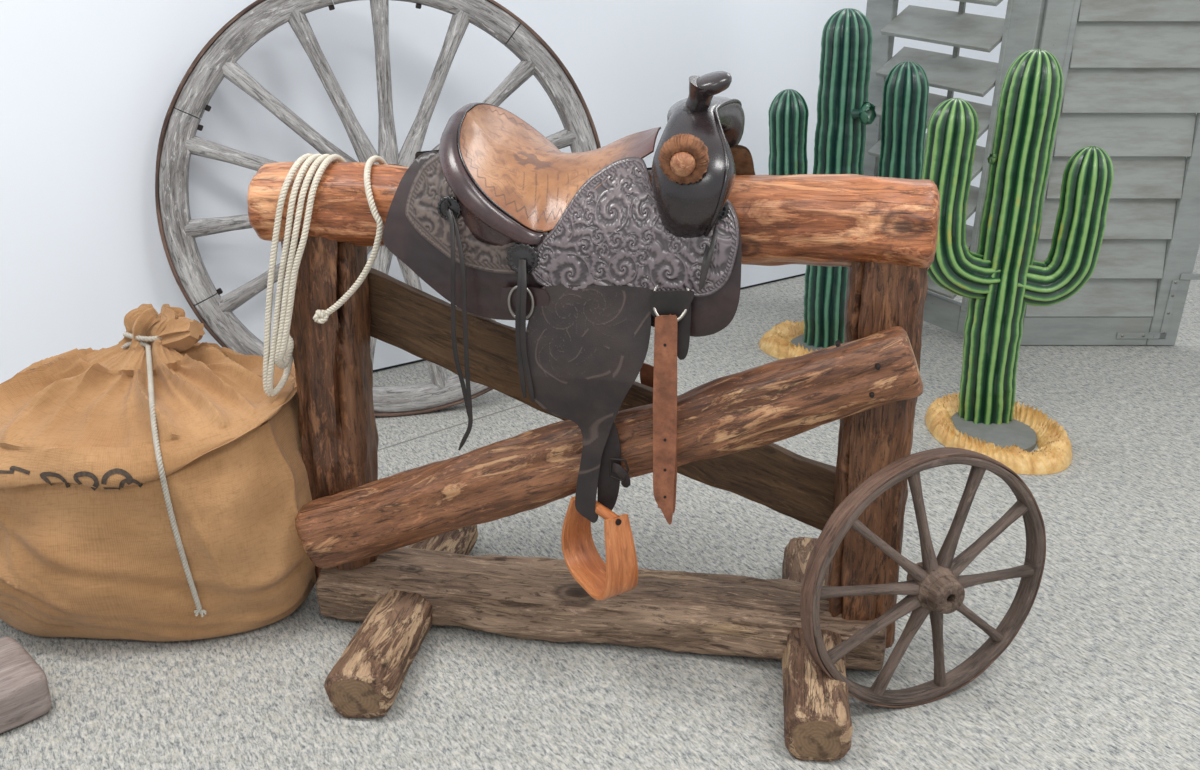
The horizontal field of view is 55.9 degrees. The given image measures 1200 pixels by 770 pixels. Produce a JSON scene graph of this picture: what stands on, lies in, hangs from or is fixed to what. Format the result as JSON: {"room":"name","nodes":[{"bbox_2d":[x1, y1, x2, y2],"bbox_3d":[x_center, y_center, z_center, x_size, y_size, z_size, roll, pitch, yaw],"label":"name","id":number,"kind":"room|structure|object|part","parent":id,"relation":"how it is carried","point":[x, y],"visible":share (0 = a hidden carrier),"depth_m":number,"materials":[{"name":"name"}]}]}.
{"room":"western display room","nodes":[
{"label":"western display room","id":0,"kind":"room"},
{"bbox_2d":[0,0,1196,383],"bbox_3d":[0.779,-1.854,4.707,14.000,2.888,0.120,-15,25,-35],"label":"wall","id":1,"kind":"structure","parent":0,"point":[88,88],"depth_m":3.50,"materials":[{"name":"paint"}]},
{"bbox_2d":[373,273,804,371],"bbox_3d":[0.779,-0.494,5.210,14.000,0.012,0.100,-15,25,-35],"label":"trim","id":2,"kind":"structure","parent":1,"relation":"attached to","point":[416,361],"depth_m":4.13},
{"bbox_2d":[0,199,1199,769],"bbox_3d":[1.500,-0.769,6.113,15.000,0.100,16.000,0,20,0],"label":"floor","id":3,"kind":"structure","parent":0,"point":[1102,670],"depth_m":2.36,"materials":[{"name":"carpet"}]},
{"bbox_2d":[0,636,51,732],"bbox_3d":[-1.366,0.650,2.000,0.703,0.104,0.218,-19,28,-41],"label":"timber beam","id":4,"kind":"structure","parent":3,"relation":"on","point":[25,697],"depth_m":2.14,"materials":[{"name":"grey wood"}]},
{"bbox_2d":[0,304,316,641],"bbox_3d":[-0.991,0.170,2.448,0.774,0.679,0.534,0,20,0],"label":"burlap sack","id":5,"kind":"object","parent":3,"relation":"on","point":[153,488],"visible":0.96,"depth_m":2.28,"materials":[{"name":"beige fabric"}]},
{"bbox_3d":[-0.894,0.172,2.373,0.119,0.547,0.364,-12,24,-30],"label":"tie cord","id":6,"kind":"part","parent":5,"relation":"part of","materials":[{"name":"beige fabric"}]},
{"bbox_2d":[155,0,600,415],"bbox_3d":[-0.636,-0.554,3.446,1.358,1.353,0.278,-5,21,-12],"label":"wheel","id":7,"kind":"object","parent":3,"relation":"on","point":[217,60],"visible":0.56,"depth_m":3.36,"materials":[{"name":"grey wood"}]},
{"bbox_2d":[378,403,524,450],"bbox_3d":[-0.342,0.094,3.642,1.392,0.005,0.007,-18,27,-39],"label":"trim","id":8,"kind":"structure","parent":3,"relation":"on","point":[524,403],"depth_m":3.52,"materials":[{"name":"carpet"}]},
{"bbox_2d":[247,162,939,761],"bbox_3d":[-0.039,0.076,2.255,1.304,1.008,0.723,4,21,10],"label":"rack","id":9,"kind":"object","parent":3,"relation":"on","point":[356,530],"visible":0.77,"depth_m":2.24,"materials":[{"name":"brown wood"}]},
{"bbox_2d":[263,153,386,396],"bbox_3d":[-0.529,-0.222,2.278,0.280,0.481,0.216,4,21,10],"label":"rope","id":10,"kind":"object","parent":9,"relation":"hanging from","point":[282,344],"visible":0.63,"depth_m":2.18,"materials":[{"name":"beige fabric"}]},
{"bbox_3d":[-0.553,0.061,2.394,0.157,0.828,0.143,4,21,10],"label":"post","id":11,"kind":"part","parent":9,"relation":"part of","materials":[{"name":"brown wood"}]},
{"bbox_2d":[383,71,754,599],"bbox_3d":[-0.061,-0.122,2.193,0.702,0.954,0.510,4,21,10],"label":"saddle","id":12,"kind":"object","parent":9,"relation":"on","point":[501,222],"visible":1,"depth_m":2.02,"materials":[{"name":"brown leather"}]},
{"bbox_3d":[-0.135,-0.153,2.035,0.090,0.049,0.008,4,21,10],"label":"rigging plate","id":13,"kind":"part","parent":12,"relation":"part of","materials":[{"name":"grey metal"}]},
{"bbox_3d":[-0.067,-0.410,2.097,0.353,0.200,0.325,4,21,10],"label":"seat","id":14,"kind":"part","parent":12,"relation":"part of","materials":[{"name":"beige leather"}]},
{"bbox_3d":[-0.035,-0.326,2.144,1.298,0.177,0.169,4,21,10],"label":"rail","id":15,"kind":"part","parent":9,"relation":"part of","materials":[{"name":"brown wood"}]},
{"bbox_3d":[-0.023,0.138,2.189,1.224,0.582,0.116,4,21,10],"label":"diagonal rail","id":16,"kind":"part","parent":9,"relation":"part of","materials":[{"name":"brown wood"}]},
{"bbox_3d":[0.532,0.129,2.210,0.154,0.828,0.135,4,21,10],"label":"post","id":17,"kind":"part","parent":9,"relation":"part of","materials":[{"name":"brown wood"}]},
{"bbox_2d":[759,8,928,359],"bbox_3d":[0.862,-0.707,4.043,0.475,1.218,0.529,-19,27,-41],"label":"statue","id":18,"kind":"object","parent":3,"relation":"on","point":[844,111],"visible":0.59,"depth_m":3.95,"materials":[{"name":"paint"}]},
{"bbox_3d":[0.696,-0.766,4.070,0.198,0.583,0.141,3,20,7],"label":"arm","id":19,"kind":"part","parent":18,"relation":"part of","materials":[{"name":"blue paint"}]},
{"bbox_3d":[1.032,-0.788,4.029,0.246,0.708,0.158,3,20,7],"label":"arm","id":20,"kind":"part","parent":18,"relation":"part of","materials":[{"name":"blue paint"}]},
{"bbox_2d":[800,447,1045,707],"bbox_3d":[0.626,0.378,2.117,0.523,0.523,0.108,-7,21,-19],"label":"wheel","id":21,"kind":"object","parent":3,"relation":"on","point":[934,587],"visible":0.98,"depth_m":2.10,"materials":[{"name":"brown wood"}]},
{"bbox_2d":[922,49,1113,474],"bbox_3d":[1.185,-0.380,3.283,0.532,1.133,0.508,11,23,28],"label":"statue","id":22,"kind":"object","parent":3,"relation":"on","point":[1003,277],"visible":0.94,"depth_m":3.29,"materials":[{"name":"paint"}]},
{"bbox_3d":[1.071,-0.538,3.314,0.275,0.593,0.143,-2,20,-5],"label":"arm","id":23,"kind":"part","parent":22,"relation":"part of","materials":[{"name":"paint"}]},
{"bbox_3d":[1.356,-0.464,3.341,0.263,0.481,0.143,2,20,5],"label":"arm","id":24,"kind":"part","parent":22,"relation":"part of","materials":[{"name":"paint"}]},
{"bbox_2d":[863,0,1199,344],"bbox_3d":[1.540,-1.107,3.997,1.417,1.999,0.528,10,23,25],"label":"shutter","id":25,"kind":"object","parent":3,"relation":"on","point":[1130,68],"visible":0.6,"depth_m":4.01,"materials":[{"name":"grey paint"}]},
{"bbox_3d":[1.251,-1.159,4.135,0.154,1.998,0.899,-15,25,-35],"label":"frame","id":26,"kind":"part","parent":25,"relation":"part of","materials":[{"name":"grey paint"}]},
{"bbox_3d":[1.308,-1.212,4.157,0.022,1.554,0.186,0,20,0],"label":"tilt rod","id":27,"kind":"part","parent":25,"relation":"part of","materials":[{"name":"paint"}]},
{"bbox_3d":[1.831,-1.028,3.870,0.700,1.938,0.235,0,20,0],"label":"frame","id":28,"kind":"part","parent":25,"relation":"part of","materials":[{"name":"grey paint"}]}
]}

